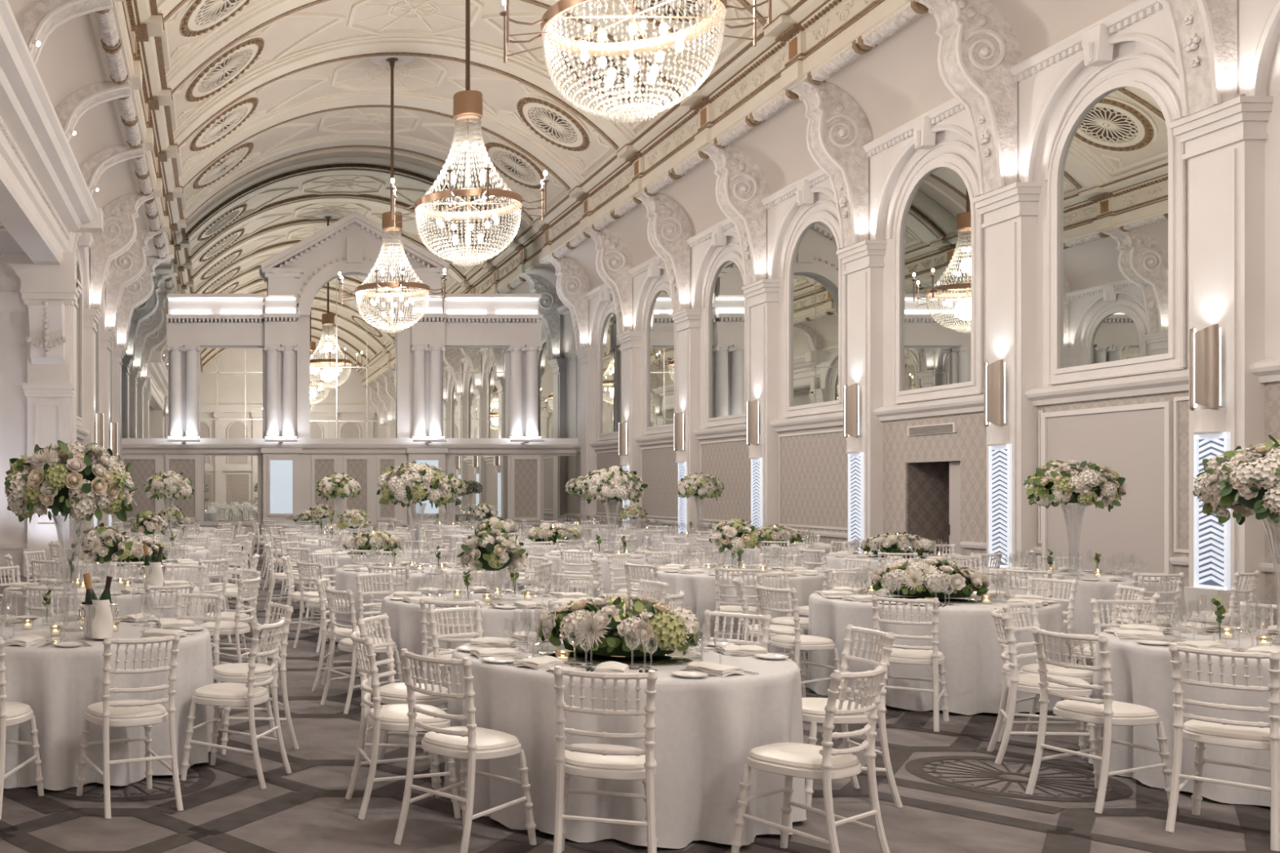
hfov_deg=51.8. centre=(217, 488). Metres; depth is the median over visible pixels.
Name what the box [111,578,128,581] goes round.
plate
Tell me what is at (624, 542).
bud vase
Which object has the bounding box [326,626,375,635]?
cushion
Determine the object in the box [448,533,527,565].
round table
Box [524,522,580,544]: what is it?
flower arrangement
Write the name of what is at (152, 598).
wine glass
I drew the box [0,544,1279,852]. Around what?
floor
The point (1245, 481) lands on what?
flower arrangement
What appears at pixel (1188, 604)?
wine glass
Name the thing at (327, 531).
banquet chair
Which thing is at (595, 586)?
banquet chair
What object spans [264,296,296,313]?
light
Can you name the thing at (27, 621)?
tealight holder
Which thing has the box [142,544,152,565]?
wine bottle
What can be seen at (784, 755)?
cushion
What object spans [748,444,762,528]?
lattice panel
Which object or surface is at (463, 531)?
banquet chair
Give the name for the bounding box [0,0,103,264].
trim
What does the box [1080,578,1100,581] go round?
plate
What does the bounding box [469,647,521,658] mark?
napkin
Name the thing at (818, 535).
banquet chair
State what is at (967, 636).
round table
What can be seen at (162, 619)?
plate
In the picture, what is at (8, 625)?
wine glass
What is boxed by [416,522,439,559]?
banquet chair
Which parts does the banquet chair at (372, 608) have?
post, seat frame, rail, gallery rail, post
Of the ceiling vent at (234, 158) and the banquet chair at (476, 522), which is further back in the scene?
the ceiling vent at (234, 158)
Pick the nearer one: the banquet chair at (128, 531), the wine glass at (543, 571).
the wine glass at (543, 571)
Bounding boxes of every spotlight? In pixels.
[27,38,40,48]
[66,128,76,137]
[90,186,98,193]
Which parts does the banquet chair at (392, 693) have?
post, rail, gallery rail, post, seat frame, leg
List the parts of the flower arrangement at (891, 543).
mirror plate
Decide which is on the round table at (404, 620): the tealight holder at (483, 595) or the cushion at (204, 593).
the tealight holder at (483, 595)
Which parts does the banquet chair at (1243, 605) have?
post, gallery rail, rail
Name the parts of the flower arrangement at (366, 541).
mirror plate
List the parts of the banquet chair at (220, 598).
post, gallery rail, rail, post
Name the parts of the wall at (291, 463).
papered panel, panel frame, papered panel, panel frame, cornice, architrave, skirting, panel frame, backlit panel, architrave, cornice, eave cornice, eave cornice, raking cornice, panel frame, papered panel, rail, papered panel, panel frame, papered panel, panel frame, raking cornice, eave cornice, eave cornice, panel frame, backlit panel, architrave, cornice, architrave, cornice, panel frame, papered panel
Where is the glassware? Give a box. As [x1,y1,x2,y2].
[125,514,951,559]
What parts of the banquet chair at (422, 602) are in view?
post, rail, gallery rail, post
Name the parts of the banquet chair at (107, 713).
leg, post, seat frame, gallery rail, rail, leg, post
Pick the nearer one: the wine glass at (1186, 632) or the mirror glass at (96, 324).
the wine glass at (1186, 632)
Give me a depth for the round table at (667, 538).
21.56 m
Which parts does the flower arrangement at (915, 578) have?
mirror plate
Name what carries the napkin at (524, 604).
on the round table at (404, 620)
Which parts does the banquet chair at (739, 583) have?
rail, post, post, seat frame, leg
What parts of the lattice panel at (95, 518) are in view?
frame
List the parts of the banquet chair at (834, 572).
post, rail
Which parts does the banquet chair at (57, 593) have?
post, gallery rail, rail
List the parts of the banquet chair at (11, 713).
post, seat frame, leg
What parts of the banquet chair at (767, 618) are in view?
post, gallery rail, rail, post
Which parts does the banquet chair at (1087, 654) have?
leg, seat frame, leg, post, gallery rail, rail, post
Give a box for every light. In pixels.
[167,293,263,314]
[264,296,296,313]
[409,296,443,314]
[443,293,542,314]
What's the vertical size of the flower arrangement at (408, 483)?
1.151 m
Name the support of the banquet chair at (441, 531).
on the floor
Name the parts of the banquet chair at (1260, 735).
post, leg, rail, gallery rail, seat frame, post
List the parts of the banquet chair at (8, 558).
post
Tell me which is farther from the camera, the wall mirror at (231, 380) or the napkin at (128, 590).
the wall mirror at (231, 380)
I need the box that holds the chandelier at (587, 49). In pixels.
[499,0,771,124]
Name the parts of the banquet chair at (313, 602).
post, rail, gallery rail, post, seat frame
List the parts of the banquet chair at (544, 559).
post, gallery rail, rail, post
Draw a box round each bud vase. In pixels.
[41,585,52,625]
[67,556,75,586]
[168,530,177,546]
[329,526,334,538]
[390,544,397,564]
[435,546,441,568]
[462,569,473,599]
[508,570,519,596]
[595,534,602,552]
[621,535,627,552]
[728,550,737,564]
[735,546,743,568]
[1046,548,1054,573]
[1093,552,1102,569]
[1211,595,1230,644]
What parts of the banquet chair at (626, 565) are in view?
post, rail, gallery rail, post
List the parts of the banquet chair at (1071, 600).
post, rail, gallery rail, post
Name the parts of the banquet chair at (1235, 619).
seat frame, post, gallery rail, rail, post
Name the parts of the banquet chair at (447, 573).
post, rail, post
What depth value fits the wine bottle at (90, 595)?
6.88 m
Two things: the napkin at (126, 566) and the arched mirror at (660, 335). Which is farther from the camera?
the arched mirror at (660, 335)
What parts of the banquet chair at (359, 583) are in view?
post, rail, gallery rail, post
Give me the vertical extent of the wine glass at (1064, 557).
0.205 m
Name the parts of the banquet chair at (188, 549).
rail, post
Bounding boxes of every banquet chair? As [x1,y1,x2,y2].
[0,564,21,614]
[0,636,44,819]
[4,553,15,586]
[21,584,73,615]
[22,549,46,582]
[30,558,61,582]
[48,542,62,578]
[48,590,102,616]
[50,538,66,578]
[75,562,116,580]
[75,632,183,818]
[108,560,144,579]
[111,522,118,528]
[113,520,124,531]
[114,530,130,541]
[118,528,134,537]
[144,582,194,620]
[151,537,175,546]
[160,530,182,537]
[164,528,186,538]
[164,545,186,559]
[164,547,190,560]
[169,563,207,622]
[174,591,224,722]
[176,524,194,532]
[180,524,199,532]
[180,617,291,789]
[183,535,208,549]
[196,557,231,642]
[200,575,261,684]
[202,568,262,663]
[207,537,231,598]
[208,542,239,611]
[209,549,248,623]
[212,533,248,586]
[213,528,230,553]
[213,530,233,582]
[213,600,298,754]
[215,553,259,623]
[216,539,251,602]
[217,523,231,555]
[220,524,235,555]
[223,526,245,568]
[227,532,254,582]
[230,521,242,554]
[249,519,270,556]
[253,522,275,556]
[260,528,286,577]
[261,520,280,558]
[262,533,296,590]
[263,524,288,559]
[263,542,304,613]
[269,526,291,564]
[272,535,308,594]
[278,529,297,573]
[278,540,308,608]
[280,555,328,641]
[284,531,303,585]
[285,546,331,617]
[293,560,351,653]
[297,520,315,528]
[300,524,319,533]
[304,525,324,533]
[307,551,337,630]
[311,577,377,695]
[318,537,345,550]
[320,586,403,714]
[326,530,350,538]
[330,539,350,550]
[332,531,355,538]
[345,628,461,819]
[346,527,363,532]
[350,548,384,564]
[351,613,448,787]
[353,525,373,532]
[355,571,394,675]
[367,564,409,634]
[377,522,386,530]
[379,529,397,536]
[379,550,414,564]
[381,523,388,530]
[389,531,409,543]
[391,518,412,540]
[393,519,416,550]
[393,648,537,852]
[395,526,408,537]
[399,537,408,550]
[400,540,424,551]
[408,528,416,550]
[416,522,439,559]
[418,520,440,548]
[418,527,444,562]
[418,597,479,683]
[423,605,483,752]
[424,528,457,565]
[427,524,448,558]
[428,547,455,564]
[429,535,441,554]
[431,533,440,553]
[438,525,456,562]
[444,570,491,590]
[453,541,469,564]
[460,520,477,528]
[461,535,498,588]
[462,530,474,540]
[463,533,474,540]
[466,524,475,533]
[468,567,506,589]
[497,538,530,591]
[502,543,537,589]
[508,532,521,541]
[509,546,550,590]
[514,524,532,533]
[521,519,528,530]
[524,555,547,588]
[528,540,553,586]
[536,560,552,592]
[540,520,555,524]
[546,599,569,615]
[549,572,594,597]
[552,604,562,611]
[552,665,657,852]
[555,538,585,551]
[560,549,604,597]
[567,523,577,540]
[579,520,599,540]
[590,540,621,551]
[591,556,637,599]
[598,524,622,550]
[606,552,647,596]
[609,533,630,551]
[617,537,638,551]
[619,527,642,552]
[621,520,635,528]
[623,561,681,607]
[624,526,651,551]
[633,551,677,588]
[637,578,669,604]
[641,524,667,546]
[642,536,650,550]
[643,528,672,551]
[657,525,676,533]
[662,542,689,564]
[664,590,684,608]
[670,551,706,566]
[673,535,707,566]
[684,533,710,563]
[695,530,713,558]
[696,537,733,566]
[702,609,772,649]
[709,548,727,566]
[714,547,728,564]
[714,566,762,642]
[730,662,889,852]
[732,576,799,668]
[755,584,840,697]
[756,570,808,680]
[759,540,790,568]
[759,552,797,568]
[772,544,782,567]
[786,542,808,569]
[787,566,860,657]
[797,534,820,542]
[799,547,848,585]
[801,623,902,807]
[813,540,856,570]
[831,569,872,589]
[840,556,871,588]
[842,542,872,553]
[871,595,949,731]
[877,551,918,568]
[883,562,891,569]
[908,556,920,561]
[927,543,955,555]
[947,555,982,571]
[968,552,1002,568]
[986,607,1093,766]
[996,600,1093,742]
[1001,567,1070,662]
[1022,550,1035,568]
[1025,626,1172,813]
[1026,576,1078,659]
[1036,555,1082,571]
[1063,592,1160,700]
[1064,583,1146,665]
[1086,598,1159,730]
[1106,572,1184,629]
[1164,642,1279,851]
[1183,570,1260,627]
[1238,601,1279,630]
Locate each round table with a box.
[0,580,202,625]
[0,616,214,790]
[59,560,210,613]
[126,532,213,538]
[151,538,222,582]
[163,548,212,593]
[168,526,214,533]
[272,523,337,555]
[282,527,362,556]
[291,533,353,568]
[299,541,407,587]
[309,550,437,613]
[334,564,497,642]
[377,590,561,708]
[413,523,472,549]
[443,637,806,848]
[444,528,526,561]
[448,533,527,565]
[497,541,610,591]
[543,551,682,597]
[563,523,619,537]
[591,528,675,550]
[646,566,828,653]
[651,533,713,560]
[713,543,837,569]
[806,589,1065,715]
[821,553,977,590]
[977,569,1186,662]
[1088,627,1279,806]
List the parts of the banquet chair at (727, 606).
post, leg, seat frame, gallery rail, rail, post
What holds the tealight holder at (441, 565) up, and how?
on the round table at (345, 580)
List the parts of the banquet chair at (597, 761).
post, leg, rail, gallery rail, seat frame, leg, post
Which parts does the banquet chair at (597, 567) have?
post, post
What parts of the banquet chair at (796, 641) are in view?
post, rail, gallery rail, post, seat frame, leg, leg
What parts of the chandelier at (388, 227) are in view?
candle arm, candle arm, candle arm, rod, frame, candle arm, candle arm, candle arm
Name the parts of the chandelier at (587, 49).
candle arm, candle arm, bulb, bulb, candle bulb, candle arm, bulb, bulb, bulb, bulb, bulb, bulb, bulb, frame, bulb, candle bulb, candle arm, bulb, bulb, bulb, bulb, bulb, bulb, candle arm, candle arm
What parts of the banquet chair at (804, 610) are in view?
seat frame, post, gallery rail, rail, post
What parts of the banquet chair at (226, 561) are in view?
post, seat frame, gallery rail, rail, post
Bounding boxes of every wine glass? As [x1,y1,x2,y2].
[4,592,17,625]
[4,595,13,626]
[8,596,17,638]
[41,594,51,621]
[44,604,57,641]
[53,589,65,622]
[57,612,68,642]
[59,599,69,640]
[131,588,140,626]
[139,592,148,632]
[140,593,152,626]
[141,598,154,633]
[143,600,152,625]
[485,577,496,605]
[500,569,506,594]
[503,618,515,636]
[512,611,526,650]
[519,613,530,644]
[521,609,532,652]
[524,577,535,600]
[524,617,540,657]
[526,626,538,644]
[533,569,541,596]
[533,607,546,644]
[534,605,545,646]
[542,570,551,597]
[542,612,551,642]
[566,622,582,666]
[579,631,592,668]
[585,616,597,666]
[623,625,640,669]
[638,618,651,668]
[644,633,657,671]
[682,551,690,568]
[693,617,706,649]
[693,623,710,648]
[695,612,710,652]
[697,616,707,661]
[713,630,727,661]
[855,571,866,594]
[857,568,867,594]
[861,565,869,595]
[991,572,1002,599]
[1000,574,1011,602]
[1063,556,1073,578]
[1153,606,1166,636]
[1164,600,1181,636]
[1168,611,1182,642]
[1170,604,1187,641]
[1173,596,1186,638]
[1179,603,1192,633]
[1188,604,1199,637]
[1195,595,1208,635]
[1196,598,1213,634]
[1229,611,1248,650]
[1238,604,1251,633]
[1244,618,1259,637]
[1245,595,1257,635]
[1251,606,1263,646]
[1255,599,1272,635]
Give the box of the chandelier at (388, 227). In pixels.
[337,55,447,333]
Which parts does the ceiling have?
vault moulding, rosette moulding, rosette moulding, rosette moulding, rosette moulding, vault moulding, vault moulding, vault moulding, rib cord, rib moulding, octagon moulding, rib cord, rib moulding, octagon moulding, rib cord, rib moulding, octagon moulding, rib cord, rib moulding, rib cord, vault moulding, rosette moulding, vault moulding, rosette moulding, vault moulding, rosette moulding, rosette moulding, vault moulding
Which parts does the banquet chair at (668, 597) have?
post, rail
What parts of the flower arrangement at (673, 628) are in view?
hurricane glass, mirror plate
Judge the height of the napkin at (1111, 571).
0.045 m
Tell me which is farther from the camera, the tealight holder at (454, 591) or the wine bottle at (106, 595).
the tealight holder at (454, 591)
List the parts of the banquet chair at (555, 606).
post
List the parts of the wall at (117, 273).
chair rail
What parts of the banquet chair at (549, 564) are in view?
post, rail, post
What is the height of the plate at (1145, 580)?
0.014 m
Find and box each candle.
[113,624,119,631]
[524,595,532,600]
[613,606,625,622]
[640,27,644,34]
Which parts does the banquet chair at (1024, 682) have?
rail, post, gallery rail, post, seat frame, leg, leg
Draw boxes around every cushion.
[5,701,31,718]
[86,699,166,719]
[193,682,267,699]
[200,593,218,599]
[200,621,248,630]
[204,611,249,619]
[209,582,236,587]
[213,662,271,676]
[217,587,247,593]
[290,591,326,597]
[306,597,348,604]
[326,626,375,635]
[338,637,395,647]
[368,620,378,626]
[368,703,448,723]
[373,604,381,608]
[378,682,448,699]
[422,726,519,751]
[427,651,452,658]
[564,743,654,770]
[603,593,637,599]
[617,588,647,594]
[720,604,756,613]
[748,624,795,633]
[748,742,859,769]
[770,634,833,644]
[772,616,808,625]
[798,605,808,611]
[801,697,869,715]
[880,647,943,659]
[1008,673,1088,689]
[1021,662,1093,677]
[1054,699,1157,717]
[1064,634,1095,644]
[1074,644,1095,653]
[1111,612,1171,620]
[1183,719,1279,741]
[1185,610,1240,618]
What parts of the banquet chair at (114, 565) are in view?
post, rail, post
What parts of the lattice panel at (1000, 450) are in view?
panel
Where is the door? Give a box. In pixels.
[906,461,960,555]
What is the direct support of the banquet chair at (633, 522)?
on the floor
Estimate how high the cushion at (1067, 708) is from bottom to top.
0.039 m
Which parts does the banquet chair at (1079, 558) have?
post, rail, post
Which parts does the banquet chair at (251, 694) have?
leg, leg, seat frame, post, gallery rail, rail, post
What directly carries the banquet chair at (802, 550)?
on the floor
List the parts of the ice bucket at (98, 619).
ring handle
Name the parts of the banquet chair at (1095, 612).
post, rail, gallery rail, post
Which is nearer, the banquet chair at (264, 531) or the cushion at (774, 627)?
the cushion at (774, 627)
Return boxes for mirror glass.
[75,266,79,417]
[94,324,97,422]
[109,351,111,431]
[601,312,621,433]
[648,290,674,426]
[710,261,744,417]
[791,222,838,406]
[902,167,970,391]
[1060,86,1168,368]
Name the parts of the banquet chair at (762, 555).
post, rail, post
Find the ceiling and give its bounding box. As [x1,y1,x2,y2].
[155,0,795,230]
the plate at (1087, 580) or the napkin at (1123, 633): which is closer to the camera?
the napkin at (1123, 633)
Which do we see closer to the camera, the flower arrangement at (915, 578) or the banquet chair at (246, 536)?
the flower arrangement at (915, 578)
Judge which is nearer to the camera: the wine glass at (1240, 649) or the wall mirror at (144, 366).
the wine glass at (1240, 649)
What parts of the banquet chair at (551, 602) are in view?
post, rail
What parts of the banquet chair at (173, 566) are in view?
post, rail, gallery rail, post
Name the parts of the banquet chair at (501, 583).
post, gallery rail, post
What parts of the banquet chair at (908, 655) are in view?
post, leg, rail, gallery rail, seat frame, post, leg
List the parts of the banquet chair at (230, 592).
seat frame, post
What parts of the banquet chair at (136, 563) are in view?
post, rail, gallery rail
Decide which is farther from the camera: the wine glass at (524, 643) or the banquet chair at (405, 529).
the banquet chair at (405, 529)
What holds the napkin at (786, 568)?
on the round table at (699, 589)
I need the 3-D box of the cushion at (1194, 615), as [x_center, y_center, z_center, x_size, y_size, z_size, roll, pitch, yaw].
[8.990,1.139,10.813,0.394,0.039,0.394,0,0,-28]
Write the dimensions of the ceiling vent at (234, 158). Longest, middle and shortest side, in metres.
1.341 x 1.341 x 0.120 m
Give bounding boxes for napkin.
[0,614,24,623]
[4,634,46,647]
[13,582,41,587]
[19,586,48,592]
[40,577,66,584]
[62,611,80,620]
[63,561,85,565]
[66,587,85,591]
[74,559,93,563]
[80,563,104,568]
[90,576,106,582]
[118,613,155,622]
[120,586,146,594]
[124,564,136,568]
[132,577,143,582]
[142,628,186,636]
[155,619,195,628]
[162,563,177,568]
[163,580,188,586]
[172,558,194,563]
[177,547,195,551]
[179,560,198,564]
[188,546,204,550]
[305,539,318,542]
[311,540,327,543]
[315,550,332,553]
[323,548,342,551]
[332,551,347,555]
[342,564,364,568]
[353,567,377,572]
[359,562,382,566]
[392,591,422,597]
[397,553,414,556]
[397,568,412,574]
[399,560,411,565]
[401,595,436,603]
[408,549,426,551]
[413,551,430,554]
[416,586,447,594]
[436,562,456,566]
[437,568,458,573]
[462,600,486,608]
[463,567,487,571]
[469,586,490,592]
[469,637,518,648]
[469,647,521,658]
[509,631,549,642]
[513,600,543,608]
[513,655,564,670]
[519,587,545,594]
[549,550,559,553]
[554,591,588,598]
[555,552,577,555]
[557,597,585,601]
[568,549,584,551]
[580,542,595,545]
[587,553,604,558]
[594,661,629,672]
[603,549,614,552]
[625,554,642,558]
[633,550,653,554]
[652,554,671,557]
[656,566,680,570]
[664,564,690,568]
[678,568,704,573]
[684,661,744,676]
[702,563,720,567]
[714,644,767,654]
[728,571,745,576]
[746,564,766,568]
[769,570,797,576]
[780,566,807,571]
[793,568,817,573]
[796,544,815,547]
[806,542,825,545]
[813,543,831,546]
[818,590,853,595]
[828,552,849,555]
[831,586,866,593]
[836,551,858,555]
[841,594,871,601]
[847,554,869,558]
[880,588,889,591]
[889,555,904,559]
[907,598,933,606]
[925,555,948,559]
[939,553,960,556]
[976,590,1008,596]
[981,568,1001,572]
[991,571,1022,576]
[1004,594,1044,599]
[1005,566,1033,570]
[1006,598,1048,606]
[1040,573,1064,579]
[1057,567,1075,572]
[1097,575,1125,582]
[1104,569,1133,574]
[1113,629,1165,639]
[1118,624,1173,633]
[1137,576,1169,581]
[1171,640,1228,648]
[1174,622,1224,631]
[1244,645,1279,655]
[1266,625,1279,633]
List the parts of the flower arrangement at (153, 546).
mirror plate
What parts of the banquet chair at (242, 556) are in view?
seat frame, post, gallery rail, rail, post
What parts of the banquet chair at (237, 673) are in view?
leg, seat frame, post, rail, post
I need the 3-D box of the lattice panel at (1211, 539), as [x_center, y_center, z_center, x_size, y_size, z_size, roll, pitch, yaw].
[10.125,0.410,12.200,0.320,2.420,0.440,0,0,0]
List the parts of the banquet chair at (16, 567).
rail, gallery rail, post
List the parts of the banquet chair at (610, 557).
post, rail, gallery rail, post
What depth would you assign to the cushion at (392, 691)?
6.65 m
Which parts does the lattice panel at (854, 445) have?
panel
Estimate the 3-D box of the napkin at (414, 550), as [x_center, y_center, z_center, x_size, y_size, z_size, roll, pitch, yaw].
[2.666,0.839,16.024,0.224,0.045,0.136,0,0,-26]
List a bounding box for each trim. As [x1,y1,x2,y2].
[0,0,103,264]
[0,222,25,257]
[7,0,157,266]
[88,0,186,266]
[524,0,928,266]
[546,0,1137,289]
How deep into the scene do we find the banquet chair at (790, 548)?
16.21 m
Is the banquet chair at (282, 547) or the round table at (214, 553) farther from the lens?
the round table at (214, 553)
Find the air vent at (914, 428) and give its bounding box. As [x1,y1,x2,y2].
[907,422,956,435]
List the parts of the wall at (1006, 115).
panel moulding, panel moulding, chair rail, panel moulding, panel moulding, chair rail, panel moulding, panel frame, flush panel, panel frame, panel frame, panel moulding, chair rail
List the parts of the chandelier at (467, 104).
candle arm, candle arm, bulb, bulb, candle arm, candle arm, bulb, rod, bulb, frame, bulb, bulb, bulb, bulb, candle arm, candle arm, bulb, bulb, candle arm, candle arm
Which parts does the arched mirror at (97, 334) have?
frame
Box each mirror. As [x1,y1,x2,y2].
[75,251,83,427]
[94,320,99,422]
[109,343,112,431]
[120,304,168,438]
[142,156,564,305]
[200,348,262,438]
[204,455,257,521]
[310,273,396,438]
[443,348,506,438]
[455,455,507,521]
[537,304,576,438]
[543,455,576,521]
[597,305,622,440]
[644,282,678,435]
[705,251,751,427]
[784,209,847,417]
[893,152,983,404]
[1047,68,1186,385]
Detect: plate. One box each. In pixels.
[8,587,20,590]
[17,615,39,619]
[53,641,83,647]
[110,591,123,595]
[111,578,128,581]
[154,617,178,621]
[158,589,176,592]
[179,626,205,631]
[388,597,404,600]
[416,563,430,564]
[426,572,441,574]
[457,646,485,652]
[482,657,515,663]
[488,636,509,639]
[494,605,516,608]
[498,588,513,591]
[548,591,564,595]
[548,666,583,671]
[662,570,678,573]
[671,671,708,678]
[703,641,735,646]
[706,573,721,575]
[720,564,735,567]
[754,653,788,659]
[800,573,817,575]
[823,595,842,599]
[877,600,900,604]
[1044,600,1057,603]
[1080,569,1093,572]
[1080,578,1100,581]
[1103,629,1121,633]
[1135,640,1171,645]
[1137,578,1159,581]
[1208,648,1232,651]
[1220,626,1244,630]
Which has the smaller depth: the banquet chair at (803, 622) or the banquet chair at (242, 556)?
the banquet chair at (803, 622)
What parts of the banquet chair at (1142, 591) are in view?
seat frame, leg, post, gallery rail, rail, post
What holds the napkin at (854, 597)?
on the round table at (967, 636)
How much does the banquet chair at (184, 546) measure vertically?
0.892 m
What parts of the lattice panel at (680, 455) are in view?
frame, panel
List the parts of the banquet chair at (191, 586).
post, gallery rail, rail, post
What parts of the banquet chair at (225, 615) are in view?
seat frame, post, rail, post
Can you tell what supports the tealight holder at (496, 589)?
on the round table at (404, 620)
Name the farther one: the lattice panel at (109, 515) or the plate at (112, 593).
the lattice panel at (109, 515)
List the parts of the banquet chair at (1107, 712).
post, rail, gallery rail, leg, post, seat frame, leg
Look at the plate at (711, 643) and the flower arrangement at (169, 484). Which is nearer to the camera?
the plate at (711, 643)
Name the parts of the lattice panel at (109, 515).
frame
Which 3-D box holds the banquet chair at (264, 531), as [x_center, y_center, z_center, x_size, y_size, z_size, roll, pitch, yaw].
[1.047,1.178,22.018,0.514,0.892,0.426,0,0,-5]
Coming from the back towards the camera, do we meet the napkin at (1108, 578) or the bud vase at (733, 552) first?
the bud vase at (733, 552)
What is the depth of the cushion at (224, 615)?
10.63 m
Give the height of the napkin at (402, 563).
0.045 m
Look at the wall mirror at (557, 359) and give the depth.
34.57 m
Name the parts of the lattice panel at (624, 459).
frame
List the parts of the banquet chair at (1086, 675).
post, rail, gallery rail, post, seat frame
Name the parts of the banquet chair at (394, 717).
post, rail, gallery rail, post, seat frame, leg, leg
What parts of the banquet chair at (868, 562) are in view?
post, rail, post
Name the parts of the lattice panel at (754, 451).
panel, frame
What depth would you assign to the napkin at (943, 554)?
14.95 m
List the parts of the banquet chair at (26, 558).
post, rail, post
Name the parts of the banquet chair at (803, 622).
post, rail, post, seat frame, leg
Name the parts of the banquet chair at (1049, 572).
post, rail, gallery rail, post, leg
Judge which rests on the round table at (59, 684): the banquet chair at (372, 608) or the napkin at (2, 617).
the napkin at (2, 617)
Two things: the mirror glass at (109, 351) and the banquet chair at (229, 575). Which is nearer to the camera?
the banquet chair at (229, 575)
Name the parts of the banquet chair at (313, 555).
post, rail, gallery rail, post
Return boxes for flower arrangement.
[4,440,137,631]
[71,522,133,586]
[99,535,168,566]
[129,510,168,538]
[143,471,195,537]
[157,504,183,533]
[160,514,195,528]
[293,510,326,524]
[309,503,334,528]
[315,472,360,534]
[336,508,371,535]
[342,529,404,555]
[376,461,455,569]
[448,476,468,524]
[457,528,528,599]
[472,502,498,519]
[474,516,519,535]
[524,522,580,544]
[535,593,702,666]
[564,475,586,522]
[578,466,648,555]
[620,503,648,528]
[676,472,724,535]
[709,518,763,565]
[756,524,804,546]
[860,532,935,559]
[870,557,991,603]
[1022,459,1127,576]
[1192,434,1279,645]
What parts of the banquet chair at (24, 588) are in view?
post, rail, gallery rail, post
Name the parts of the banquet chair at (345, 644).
post, rail, gallery rail, post, seat frame, leg, leg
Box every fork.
[682,669,717,676]
[731,654,755,656]
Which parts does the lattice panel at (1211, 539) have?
panel, frame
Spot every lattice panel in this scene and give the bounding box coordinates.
[93,515,100,536]
[108,455,115,540]
[619,455,629,527]
[675,451,686,533]
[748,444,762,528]
[845,437,863,553]
[984,425,1012,568]
[1183,408,1231,626]
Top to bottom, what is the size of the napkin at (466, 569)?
0.045 m
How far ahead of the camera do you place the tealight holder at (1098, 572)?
11.52 m
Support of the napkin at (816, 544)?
on the round table at (753, 557)
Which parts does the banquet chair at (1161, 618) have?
post, seat frame, gallery rail, rail, post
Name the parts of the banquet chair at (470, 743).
post, rail, gallery rail, leg, post, seat frame, leg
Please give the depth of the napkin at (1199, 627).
7.20 m
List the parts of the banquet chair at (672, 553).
post, rail, post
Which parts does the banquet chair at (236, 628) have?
leg, seat frame, post, gallery rail, rail, post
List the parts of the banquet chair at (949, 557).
post, rail, post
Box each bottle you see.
[83,573,97,604]
[98,576,112,604]
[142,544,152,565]
[154,546,163,564]
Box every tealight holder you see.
[22,619,33,630]
[49,625,61,636]
[73,579,81,586]
[79,582,85,588]
[113,621,119,631]
[116,577,124,585]
[123,581,131,587]
[408,562,415,567]
[416,564,423,571]
[439,564,444,568]
[453,590,462,598]
[482,594,491,602]
[493,588,502,596]
[523,592,533,600]
[555,650,569,663]
[705,564,711,570]
[740,564,746,568]
[759,566,766,573]
[866,586,875,594]
[970,589,979,596]
[981,595,991,604]
[1093,571,1102,577]
[1220,628,1235,639]
[1255,635,1272,646]
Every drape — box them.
[91,599,113,639]
[149,562,163,586]
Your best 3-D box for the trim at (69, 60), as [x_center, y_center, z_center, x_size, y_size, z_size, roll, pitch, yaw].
[-2.335,-6.005,13.800,1.730,1.350,41.600,0,0,0]
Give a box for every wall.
[0,252,77,576]
[17,0,167,561]
[121,210,577,544]
[546,0,1279,628]
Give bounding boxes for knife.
[37,641,54,647]
[41,641,58,647]
[738,669,759,674]
[1119,638,1167,640]
[1120,638,1168,641]
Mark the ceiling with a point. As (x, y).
(259, 87)
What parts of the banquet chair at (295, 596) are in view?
post, post, seat frame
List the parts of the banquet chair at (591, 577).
post, rail, post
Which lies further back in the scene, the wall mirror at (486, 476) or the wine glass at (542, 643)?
the wall mirror at (486, 476)
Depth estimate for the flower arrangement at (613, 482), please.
15.16 m
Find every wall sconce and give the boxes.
[94,412,103,448]
[109,421,117,455]
[618,421,627,455]
[673,412,684,451]
[746,399,759,445]
[843,382,858,438]
[983,359,1005,426]
[1189,324,1221,411]
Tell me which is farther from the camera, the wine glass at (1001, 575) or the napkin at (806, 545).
the napkin at (806, 545)
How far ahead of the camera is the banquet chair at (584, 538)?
26.96 m
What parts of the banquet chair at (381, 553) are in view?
post, rail, post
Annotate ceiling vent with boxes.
[195,0,241,25]
[198,48,251,92]
[200,106,247,142]
[202,151,244,182]
[493,151,536,182]
[528,106,577,142]
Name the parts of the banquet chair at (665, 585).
post, rail, post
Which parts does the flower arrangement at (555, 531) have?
mirror plate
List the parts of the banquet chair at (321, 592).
post, rail, post, seat frame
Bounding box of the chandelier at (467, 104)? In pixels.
[389,0,548,266]
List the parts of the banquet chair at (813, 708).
leg, seat frame, post, gallery rail, rail, post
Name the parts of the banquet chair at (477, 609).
post, seat frame, rail, gallery rail, post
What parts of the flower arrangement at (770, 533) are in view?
mirror plate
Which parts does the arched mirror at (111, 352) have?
frame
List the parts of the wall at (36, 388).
return skirting, return skirting, pilaster moulding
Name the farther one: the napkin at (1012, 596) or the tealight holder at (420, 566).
the tealight holder at (420, 566)
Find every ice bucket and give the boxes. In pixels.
[78,599,118,640]
[139,562,166,588]
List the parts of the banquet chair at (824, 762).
leg, leg, seat frame, post, gallery rail, rail, post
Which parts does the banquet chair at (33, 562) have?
post, rail, gallery rail, post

